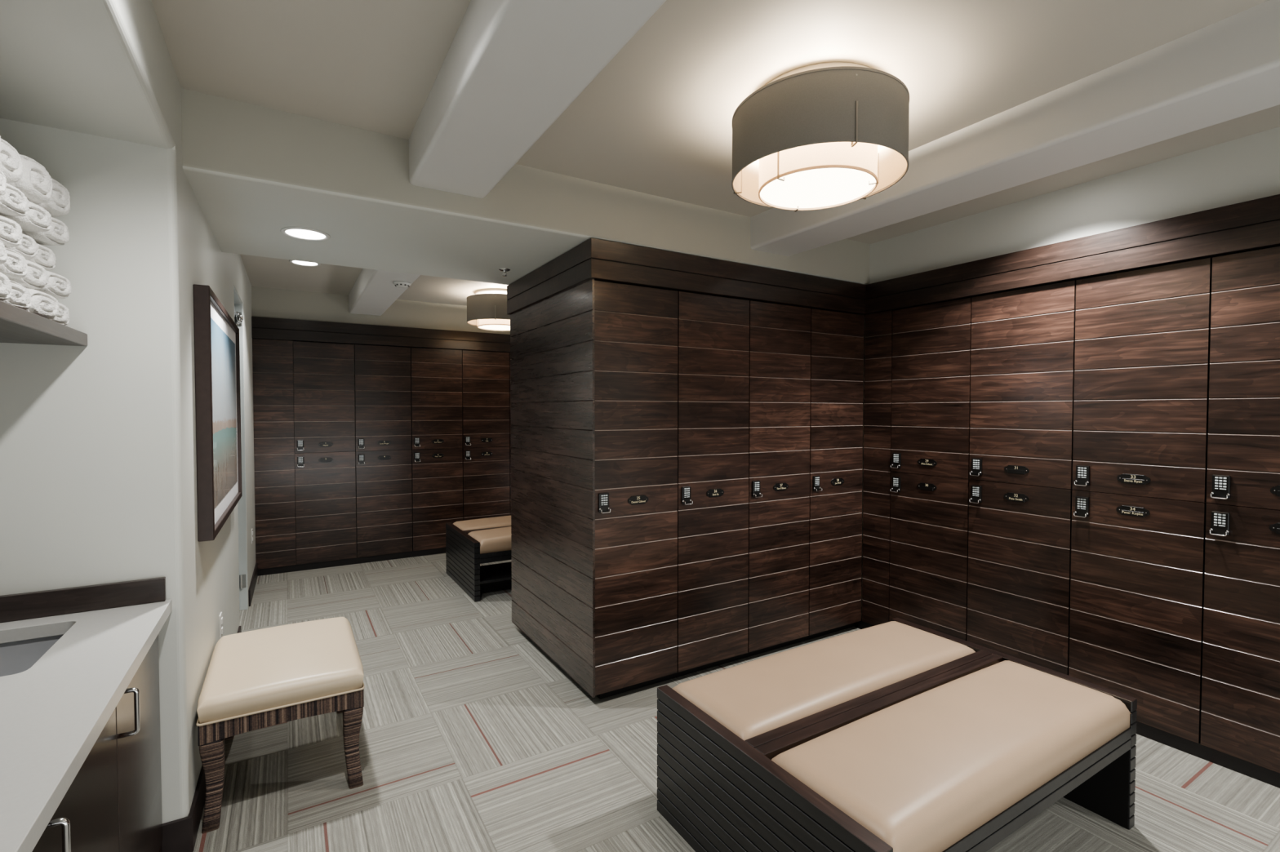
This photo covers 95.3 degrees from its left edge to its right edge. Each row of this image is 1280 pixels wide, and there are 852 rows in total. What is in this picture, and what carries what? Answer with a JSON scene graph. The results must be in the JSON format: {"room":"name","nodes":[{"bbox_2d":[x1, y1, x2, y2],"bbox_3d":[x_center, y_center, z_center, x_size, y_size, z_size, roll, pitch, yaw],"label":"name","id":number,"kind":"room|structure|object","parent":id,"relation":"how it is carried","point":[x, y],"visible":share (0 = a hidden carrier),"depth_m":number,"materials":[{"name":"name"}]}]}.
{"room":"changing room","nodes":[
{"label":"changing room","id":0,"kind":"room"},
{"bbox_2d":[0,69,256,823],"bbox_3d":[-1.823,0.146,1.560,0.988,2.630,8.250,-1,2,-31],"label":"wall","id":1,"kind":"structure","parent":0,"point":[98,450],"depth_m":1.88,"materials":[{"name":"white paint"}]},
{"bbox_2d":[0,300,87,346],"bbox_3d":[-1.303,-0.236,0.526,0.618,0.039,2.659,-1,2,-31],"label":"wall shelf","id":2,"kind":"object","parent":1,"relation":"attached to","point":[17,325],"visible":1,"depth_m":1.53,"materials":[{"name":"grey wood"}]},
{"bbox_2d":[0,272,12,301],"bbox_3d":[-1.535,-0.314,1.254,0.243,0.077,0.143,0,2,-16],"label":"rolled towel","id":3,"kind":"object","parent":2,"relation":"on","point":[5,283],"visible":1,"depth_m":1.31,"materials":[{"name":"white fabric"}]},
{"bbox_2d":[0,240,8,263],"bbox_3d":[-1.541,-0.392,1.247,0.243,0.079,0.150,0,2,-18],"label":"rolled towel","id":4,"kind":"object","parent":3,"relation":"on","point":[3,255],"visible":1,"depth_m":1.32,"materials":[{"name":"white fabric"}]},
{"bbox_3d":[-1.561,-0.470,1.236,0.243,0.075,0.142,0,0,-17],"label":"rolled towel","id":5,"kind":"object","parent":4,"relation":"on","visible":0},
{"bbox_2d":[0,170,6,195],"bbox_3d":[-1.542,-0.548,1.250,0.243,0.074,0.139,0,2,-15],"label":"rolled towel","id":6,"kind":"object","parent":5,"relation":"on","point":[2,178],"visible":1,"depth_m":1.32,"materials":[{"name":"white fabric"}]},
{"bbox_2d":[2,280,31,310],"bbox_3d":[-1.624,-0.318,1.382,0.243,0.076,0.144,0,2,-17],"label":"rolled towel","id":7,"kind":"object","parent":2,"relation":"on","point":[20,297],"visible":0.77,"depth_m":1.43,"materials":[{"name":"white fabric"}]},
{"bbox_2d":[0,248,27,279],"bbox_3d":[-1.629,-0.394,1.378,0.243,0.076,0.144,0,2,-17],"label":"rolled towel","id":8,"kind":"object","parent":7,"relation":"on","point":[15,267],"visible":0.84,"depth_m":1.42,"materials":[{"name":"white fabric"}]},
{"bbox_2d":[0,214,22,247],"bbox_3d":[-1.637,-0.473,1.375,0.243,0.074,0.143,0,3,-15],"label":"rolled towel","id":9,"kind":"object","parent":8,"relation":"on","point":[11,232],"visible":0.99,"depth_m":1.42,"materials":[{"name":"white fabric"}]},
{"bbox_2d":[0,182,29,216],"bbox_3d":[-1.627,-0.552,1.380,0.243,0.074,0.146,0,1,-16],"label":"rolled towel","id":10,"kind":"object","parent":9,"relation":"on","point":[14,202],"visible":0.93,"depth_m":1.42,"materials":[{"name":"white fabric"}]},
{"bbox_2d":[0,138,23,182],"bbox_3d":[-1.634,-0.642,1.372,0.243,0.105,0.141,0,2,-16],"label":"rolled towel","id":11,"kind":"object","parent":10,"relation":"on","point":[11,162],"visible":0.97,"depth_m":1.41,"materials":[{"name":"white fabric"}]},
{"bbox_2d":[26,288,59,319],"bbox_3d":[-1.694,-0.322,1.522,0.243,0.080,0.143,0,2,-15],"label":"rolled towel","id":12,"kind":"object","parent":2,"relation":"on","point":[43,304],"visible":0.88,"depth_m":1.54,"materials":[{"name":"white fabric"}]},
{"bbox_2d":[8,259,48,289],"bbox_3d":[-1.711,-0.401,1.509,0.243,0.075,0.146,0,1,-17],"label":"rolled towel","id":13,"kind":"object","parent":12,"relation":"on","point":[37,277],"visible":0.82,"depth_m":1.54,"materials":[{"name":"white fabric"}]},
{"bbox_2d":[4,231,39,259],"bbox_3d":[-1.730,-0.478,1.504,0.243,0.075,0.141,0,2,-16],"label":"rolled towel","id":14,"kind":"object","parent":13,"relation":"on","point":[28,247],"visible":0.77,"depth_m":1.54,"materials":[{"name":"white fabric"}]},
{"bbox_2d":[5,200,51,231],"bbox_3d":[-1.703,-0.554,1.512,0.243,0.076,0.144,0,0,-15],"label":"rolled towel","id":15,"kind":"object","parent":14,"relation":"on","point":[37,219],"visible":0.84,"depth_m":1.54,"materials":[{"name":"white fabric"}]},
{"bbox_2d":[7,154,52,203],"bbox_3d":[-1.701,-0.652,1.512,0.243,0.109,0.143,0,1,-16],"label":"rolled towel","id":16,"kind":"object","parent":15,"relation":"on","point":[36,182],"visible":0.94,"depth_m":1.53,"materials":[{"name":"white fabric"}]},
{"bbox_2d":[49,302,69,325],"bbox_3d":[-1.789,-0.325,1.649,0.243,0.082,0.142,0,2,-15],"label":"rolled towel","id":17,"kind":"object","parent":2,"relation":"on","point":[63,317],"visible":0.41,"depth_m":1.70,"materials":[{"name":"white fabric"}]},
{"bbox_2d":[34,271,71,299],"bbox_3d":[-1.784,-0.405,1.649,0.243,0.076,0.148,0,0,-16],"label":"rolled towel","id":18,"kind":"object","parent":17,"relation":"on","point":[58,286],"visible":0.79,"depth_m":1.67,"materials":[{"name":"white fabric"}]},
{"bbox_2d":[26,243,56,270],"bbox_3d":[-1.813,-0.484,1.634,0.243,0.076,0.140,0,1,-15],"label":"rolled towel","id":19,"kind":"object","parent":18,"relation":"on","point":[45,258],"visible":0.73,"depth_m":1.67,"materials":[{"name":"white fabric"}]},
{"bbox_2d":[22,217,69,245],"bbox_3d":[-1.788,-0.565,1.647,0.243,0.079,0.143,0,1,-15],"label":"rolled towel","id":20,"kind":"object","parent":19,"relation":"on","point":[58,234],"visible":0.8,"depth_m":1.67,"materials":[{"name":"white fabric"}]},
{"bbox_2d":[34,177,70,217],"bbox_3d":[-1.784,-0.659,1.645,0.243,0.107,0.144,0,2,-16],"label":"rolled towel","id":21,"kind":"object","parent":20,"relation":"on","point":[59,204],"visible":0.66,"depth_m":1.68,"materials":[{"name":"white fabric"}]},
{"bbox_2d":[0,577,166,622],"bbox_3d":[-1.900,0.543,1.726,0.778,0.076,0.022,-1,2,-31],"label":"backsplash","id":22,"kind":"structure","parent":1,"relation":"attached to","point":[33,605],"depth_m":1.81,"materials":[{"name":"brown wood"}]},
{"bbox_2d":[0,0,175,148],"bbox_3d":[-0.806,-0.999,-0.097,0.845,0.278,4.211,-1,2,-31],"label":"soffit","id":23,"kind":"structure","parent":1,"relation":"attached to","point":[99,68],"depth_m":1.51,"materials":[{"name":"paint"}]},
{"bbox_2d":[161,626,241,851],"bbox_3d":[-2.077,1.367,2.839,0.092,0.125,2.053,-1,2,-31],"label":"baseboard","id":24,"kind":"structure","parent":1,"relation":"attached to","point":[180,835],"depth_m":1.97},
{"bbox_2d":[193,284,242,542],"bbox_3d":[-2.030,-0.062,2.841,0.051,0.988,1.375,-1,2,-31],"label":"framed picture","id":25,"kind":"object","parent":1,"relation":"attached to","point":[216,335],"visible":1,"depth_m":2.49,"materials":[{"name":"brown wood"}]},
{"bbox_2d":[210,317,237,507],"bbox_3d":[-2.022,-0.062,2.846,0.003,0.788,1.175,-1,2,-30],"label":"print","id":26,"kind":"object","parent":25,"relation":"attached to","point":[223,348],"depth_m":2.76},
{"bbox_2d":[218,612,222,639],"bbox_3d":[-2.042,0.974,2.846,0.011,0.116,0.072,-1,2,-31],"label":"wall outlet","id":27,"kind":"object","parent":1,"relation":"attached to","point":[220,618],"visible":0.94,"depth_m":2.82,"materials":[{"name":"white plastic"}]},
{"bbox_2d":[233,285,248,610],"bbox_3d":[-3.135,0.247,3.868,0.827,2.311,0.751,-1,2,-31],"label":"door","id":28,"kind":"structure","parent":1,"relation":"in","point":[238,314],"depth_m":4.38,"materials":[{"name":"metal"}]},
{"bbox_2d":[251,528,253,544],"bbox_3d":[-3.230,0.918,4.861,0.011,0.116,0.072,-1,2,-31],"label":"wall outlet","id":29,"kind":"object","parent":1,"relation":"attached to","point":[251,529],"visible":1,"depth_m":4.83,"materials":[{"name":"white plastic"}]},
{"bbox_2d":[248,562,257,606],"bbox_3d":[-3.245,1.315,4.897,0.013,0.125,0.960,-1,2,-30],"label":"baseboard","id":30,"kind":"structure","parent":1,"relation":"attached to","point":[253,582],"depth_m":4.79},
{"bbox_2d":[181,88,869,284],"bbox_3d":[-0.356,-1.091,3.538,3.737,0.297,1.270,-1,2,-31],"label":"soffit","id":31,"kind":"structure","parent":1,"relation":"attached to","point":[254,172],"depth_m":2.70,"materials":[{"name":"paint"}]},
{"bbox_2d":[280,226,330,240],"bbox_3d":[-1.604,-0.920,2.800,0.208,0.006,0.208,-1,2,-31],"label":"recessed light","id":32,"kind":"object","parent":31,"relation":"in","point":[299,233],"visible":1,"depth_m":2.80,"materials":[{"name":"white plastic"}]},
{"bbox_2d":[251,286,510,553],"bbox_3d":[-2.313,0.032,6.080,4.627,2.630,0.105,-1,2,-31],"label":"wall","id":33,"kind":"structure","parent":0,"point":[266,302],"depth_m":5.66,"materials":[{"name":"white paint"}]},
{"bbox_2d":[257,547,446,576],"bbox_3d":[-1.938,1.311,6.263,3.650,0.064,0.024,-1,2,-31],"label":"trim","id":34,"kind":"structure","parent":33,"relation":"attached to","point":[442,550],"depth_m":5.70,"materials":[{"name":"black wood"}]},
{"bbox_2d":[252,338,296,569],"bbox_3d":[-3.363,0.257,5.370,0.314,2.092,0.027,-1,2,-31],"label":"filler panel","id":35,"kind":"object","parent":34,"relation":"on","point":[272,359],"visible":0.98,"depth_m":5.36,"materials":[{"name":"brown wood"}]},
{"bbox_2d":[293,341,356,564],"bbox_3d":[-3.000,0.251,5.570,0.514,2.094,0.062,-1,2,-31],"label":"locker","id":36,"kind":"object","parent":34,"relation":"on","point":[323,373],"visible":1,"depth_m":5.57,"materials":[{"name":"brown wood"}]},
{"bbox_2d":[354,344,412,557],"bbox_3d":[-2.557,0.244,5.838,0.518,2.094,0.062,-1,2,-31],"label":"locker","id":37,"kind":"object","parent":34,"relation":"on","point":[382,374],"visible":1,"depth_m":5.83,"materials":[{"name":"brown wood"}]},
{"bbox_2d":[410,346,462,551],"bbox_3d":[-2.113,0.237,6.106,0.514,2.094,0.062,-1,2,-31],"label":"locker","id":38,"kind":"object","parent":34,"relation":"on","point":[436,374],"visible":1,"depth_m":6.10,"materials":[{"name":"brown wood"}]},
{"bbox_2d":[462,350,510,520],"bbox_3d":[-1.671,0.231,6.373,0.516,2.094,0.062,-1,2,-31],"label":"locker","id":39,"kind":"object","parent":34,"relation":"on","point":[485,374],"visible":1,"depth_m":6.37,"materials":[{"name":"brown wood"}]},
{"bbox_2d":[509,352,511,515],"bbox_3d":[-1.228,0.224,6.641,0.514,2.094,0.062,-1,2,-31],"label":"locker","id":40,"kind":"object","parent":34,"relation":"on","point":[509,353],"visible":0.02,"depth_m":6.51,"materials":[{"name":"brown wood"}]},
{"bbox_2d":[251,316,510,352],"bbox_3d":[-1.930,-0.909,6.194,3.650,0.193,0.055,-1,2,-31],"label":"trim","id":41,"kind":"structure","parent":33,"relation":"attached to","point":[263,328],"depth_m":5.75,"materials":[{"name":"brown wood"}]},
{"bbox_2d":[348,268,420,315],"bbox_3d":[-2.065,-1.170,4.689,0.295,0.197,2.510,-1,2,-31],"label":"ceiling beam","id":42,"kind":"structure","parent":33,"relation":"attached to","point":[374,291],"depth_m":4.71,"materials":[{"name":"grey paint"}]},
{"bbox_2d":[151,0,1279,306],"bbox_3d":[-0.270,-1.218,2.495,4.750,0.050,8.300,-1,2,-31],"label":"ceiling","id":43,"kind":"structure","parent":0,"point":[656,120],"depth_m":1.89,"materials":[{"name":"beige paint"}]},
{"bbox_2d":[288,259,320,266],"bbox_3d":[-2.542,-1.238,4.428,0.208,0.006,0.208,-1,2,-31],"label":"recessed light","id":44,"kind":"object","parent":43,"relation":"in","point":[295,262],"visible":0.66,"depth_m":4.44,"materials":[{"name":"white plastic"}]},
{"bbox_2d":[393,280,411,288],"bbox_3d":[-1.763,-1.046,4.325,0.124,0.030,0.124,-1,2,-31],"label":"smoke detector","id":45,"kind":"object","parent":43,"relation":"attached to","point":[401,284],"visible":1,"depth_m":4.29,"materials":[{"name":"white plastic"}]},
{"bbox_2d":[466,288,510,331],"bbox_3d":[-1.345,-1.104,5.599,0.611,0.334,0.609,-1,2,-31],"label":"lamp","id":46,"kind":"object","parent":43,"relation":"attached to","point":[486,309],"visible":0.62,"depth_m":5.34,"materials":[{"name":"grey fabric"}]},
{"bbox_2d":[478,324,510,330],"bbox_3d":[-1.346,-0.950,5.602,0.401,0.003,0.401,-1,2,-31],"label":"diffuser","id":47,"kind":"object","parent":46,"relation":"attached to","point":[490,327],"depth_m":5.63,"materials":[{"name":"white glass"}]},
{"bbox_2d":[498,268,510,276],"bbox_3d":[-0.815,-0.923,3.511,0.068,0.038,0.068,-1,2,-31],"label":"sprinkler","id":48,"kind":"object","parent":43,"relation":"attached to","point":[504,270],"visible":1,"depth_m":3.50,"materials":[{"name":"silver metal"}]},
{"bbox_2d":[408,0,666,198],"bbox_3d":[0.300,-1.064,0.651,0.321,0.205,4.390,-1,2,-31],"label":"ceiling beam","id":49,"kind":"structure","parent":43,"relation":"attached to","point":[510,68],"depth_m":1.69,"materials":[{"name":"grey paint"}]},
{"bbox_2d":[731,62,909,212],"bbox_3d":[0.641,-1.016,2.115,0.611,0.334,0.609,-1,2,-31],"label":"lamp","id":50,"kind":"object","parent":43,"relation":"attached to","point":[826,135],"visible":1,"depth_m":1.92,"materials":[{"name":"grey fabric"}]},
{"bbox_2d":[760,168,875,208],"bbox_3d":[0.641,-0.863,2.119,0.401,0.003,0.401,-1,2,-31],"label":"diffuser","id":51,"kind":"object","parent":50,"relation":"attached to","point":[784,188],"depth_m":2.10,"materials":[{"name":"white glass"}]},
{"bbox_2d":[751,0,1279,256],"bbox_3d":[1.907,-1.089,1.622,0.320,0.205,4.390,-1,2,-31],"label":"beam","id":52,"kind":"structure","parent":43,"relation":"attached to","point":[1228,68],"depth_m":2.04,"materials":[{"name":"grey paint"}]},
{"bbox_2d":[595,622,853,699],"bbox_3d":[0.363,1.367,4.039,2.012,0.064,1.122,-1,2,-31],"label":"trim","id":53,"kind":"structure","parent":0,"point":[845,627],"depth_m":3.44,"materials":[{"name":"black wood"}]},
{"bbox_2d":[594,280,678,695],"bbox_3d":[-0.312,0.301,3.555,0.509,2.094,1.234,-1,2,-31],"label":"locker","id":54,"kind":"object","parent":53,"relation":"on","point":[636,326],"visible":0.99,"depth_m":3.05,"materials":[{"name":"brown wood"}]},
{"bbox_2d":[510,278,595,697],"bbox_3d":[-0.553,0.306,3.446,0.012,2.099,1.244,-1,2,-31],"label":"end panel","id":55,"kind":"object","parent":54,"relation":"attached to","point":[552,339],"visible":1,"depth_m":3.31,"materials":[{"name":"brown wood"}]},
{"bbox_2d":[675,290,749,672],"bbox_3d":[0.126,0.295,3.819,0.509,2.094,1.234,-1,2,-31],"label":"locker","id":56,"kind":"object","parent":53,"relation":"on","point":[713,331],"visible":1,"depth_m":3.31,"materials":[{"name":"brown wood"}]},
{"bbox_2d":[747,300,811,652],"bbox_3d":[0.563,0.288,4.083,0.510,2.094,1.234,-1,2,-31],"label":"locker","id":57,"kind":"object","parent":53,"relation":"on","point":[780,376],"visible":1,"depth_m":3.58,"materials":[{"name":"brown wood"}]},
{"bbox_2d":[808,308,863,635],"bbox_3d":[1.001,0.282,4.348,0.508,2.094,1.234,-1,2,-31],"label":"locker","id":58,"kind":"object","parent":53,"relation":"on","point":[837,338],"visible":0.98,"depth_m":3.84,"materials":[{"name":"brown wood"}]},
{"bbox_2d":[192,553,1279,851],"bbox_3d":[-0.270,1.461,2.562,4.750,0.050,8.300,-1,2,-31],"label":"floor","id":59,"kind":"structure","parent":0,"point":[473,738],"depth_m":2.47,"materials":[{"name":"carpet"}]},
{"bbox_2d":[31,707,119,851],"bbox_3d":[-1.449,1.058,1.015,0.801,0.834,0.550,-1,2,-31],"label":"vanity cabinet","id":60,"kind":"object","parent":59,"relation":"on","point":[86,820],"visible":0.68,"depth_m":1.25,"materials":[{"name":"brown wood"}]},
{"bbox_2d":[0,577,172,851],"bbox_3d":[-0.962,0.602,0.170,0.812,0.116,3.659,-1,2,-31],"label":"countertop","id":61,"kind":"structure","parent":60,"relation":"on","point":[53,713],"depth_m":1.35,"materials":[{"name":"stone"}]},
{"bbox_2d":[0,635,62,676],"bbox_3d":[-1.765,0.708,1.465,0.447,0.160,0.424,-1,2,-31],"label":"sink","id":62,"kind":"object","parent":61,"relation":"in","point":[15,657],"visible":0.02,"depth_m":1.69,"materials":[{"name":"grey ceramic"}]},
{"bbox_2d":[115,635,162,851],"bbox_3d":[-1.743,1.046,1.502,0.801,0.834,0.588,-1,2,-31],"label":"vanity cabinet","id":63,"kind":"object","parent":59,"relation":"on","point":[138,737],"visible":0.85,"depth_m":1.66,"materials":[{"name":"brown wood"}]},
{"bbox_2d":[195,617,364,833],"bbox_3d":[-1.520,1.189,2.509,0.543,0.496,0.740,-1,2,-31],"label":"upholstered stool","id":64,"kind":"object","parent":59,"relation":"on","point":[254,680],"visible":1,"depth_m":2.27,"materials":[{"name":"beige leather"}]},
{"bbox_2d":[445,515,511,601],"bbox_3d":[-0.936,1.117,5.367,1.435,0.497,0.965,-1,2,-31],"label":"slatted bench","id":65,"kind":"object","parent":59,"relation":"on","point":[470,544],"visible":0.45,"depth_m":4.86,"materials":[{"name":"black wood"}]},
{"bbox_2d":[453,515,511,530],"bbox_3d":[-1.072,0.925,5.588,1.341,0.124,0.430,-1,2,-31],"label":"cushion","id":66,"kind":"object","parent":65,"relation":"on","point":[504,521],"depth_m":5.29,"materials":[{"name":"beige leather"}]},
{"bbox_2d":[467,526,511,554],"bbox_3d":[-0.800,0.936,5.138,1.341,0.124,0.430,-1,2,-31],"label":"cushion","id":67,"kind":"object","parent":65,"relation":"on","point":[497,540],"depth_m":4.71,"materials":[{"name":"beige leather"}]},
{"bbox_2d":[480,561,511,584],"bbox_3d":[-0.816,1.231,5.172,1.344,0.022,0.462,-1,2,-31],"label":"shelf","id":68,"kind":"object","parent":65,"relation":"attached to","point":[500,571],"depth_m":4.89,"materials":[{"name":"black wood"}]},
{"bbox_2d":[657,617,1137,851],"bbox_3d":[0.926,1.198,2.147,1.435,0.497,0.965,-1,2,-31],"label":"slatted bench","id":69,"kind":"object","parent":59,"relation":"on","point":[899,735],"visible":1,"depth_m":1.90,"materials":[{"name":"beige leather"}]},
{"bbox_2d":[672,621,975,740],"bbox_3d":[0.790,1.006,2.368,1.341,0.124,0.430,-1,2,-31],"label":"cushion","id":70,"kind":"object","parent":69,"relation":"on","point":[751,700],"depth_m":2.23,"materials":[{"name":"beige leather"}]},
{"bbox_2d":[771,660,1130,851],"bbox_3d":[1.062,1.017,1.917,1.341,0.124,0.430,-1,2,-31],"label":"cushion","id":71,"kind":"object","parent":69,"relation":"on","point":[932,767],"depth_m":1.76,"materials":[{"name":"beige leather"}]},
{"bbox_2d":[861,126,1279,618],"bbox_3d":[1.735,0.090,3.768,0.090,2.630,8.150,-1,2,-31],"label":"wall","id":72,"kind":"structure","parent":0,"point":[1246,168],"depth_m":2.84,"materials":[{"name":"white paint"}]},
{"bbox_2d":[506,237,867,315],"bbox_3d":[0.329,-0.853,3.951,2.103,0.193,1.282,-1,2,-31],"label":"trim","id":73,"kind":"structure","parent":72,"relation":"attached to","point":[598,260],"depth_m":3.27,"materials":[{"name":"brown wood"}]},
{"bbox_2d":[853,618,1279,788],"bbox_3d":[2.365,1.402,2.647,0.026,0.064,3.343,-1,2,-31],"label":"trim","id":74,"kind":"structure","parent":72,"relation":"attached to","point":[1264,775],"depth_m":2.51,"materials":[{"name":"black wood"}]},
{"bbox_2d":[862,310,893,625],"bbox_3d":[1.588,0.294,3.897,0.027,2.092,0.207,-1,2,-31],"label":"filler panel","id":75,"kind":"object","parent":74,"relation":"on","point":[878,333],"visible":0.97,"depth_m":3.89,"materials":[{"name":"brown wood"}]},
{"bbox_2d":[888,297,972,640],"bbox_3d":[1.760,0.301,3.581,0.062,2.094,0.508,-1,2,-31],"label":"locker","id":76,"kind":"object","parent":74,"relation":"on","point":[931,344],"visible":1,"depth_m":3.56,"materials":[{"name":"brown wood"}]},
{"bbox_2d":[966,280,1075,675],"bbox_3d":[2.026,0.312,3.142,0.062,2.094,0.514,-1,2,-31],"label":"locker","id":77,"kind":"object","parent":74,"relation":"on","point":[1023,347],"visible":1,"depth_m":3.12,"materials":[{"name":"brown wood"}]},
{"bbox_2d":[1068,257,1212,743],"bbox_3d":[2.288,0.323,2.708,0.062,2.094,0.496,-1,2,-31],"label":"locker","id":78,"kind":"object","parent":74,"relation":"on","point":[1143,335],"visible":1,"depth_m":2.68,"materials":[{"name":"brown wood"}]},
{"bbox_2d":[1200,245,1279,773],"bbox_3d":[2.548,0.334,2.278,0.062,2.094,0.506,-1,2,-31],"label":"locker","id":79,"kind":"object","parent":74,"relation":"on","point":[1240,713],"visible":1,"depth_m":2.40,"materials":[{"name":"brown wood"}]},
{"bbox_2d":[865,194,1279,314],"bbox_3d":[2.377,-0.818,2.543,0.055,0.193,3.248,-1,2,-31],"label":"trim","id":80,"kind":"structure","parent":72,"relation":"attached to","point":[1252,224],"depth_m":2.79,"materials":[{"name":"brown wood"}]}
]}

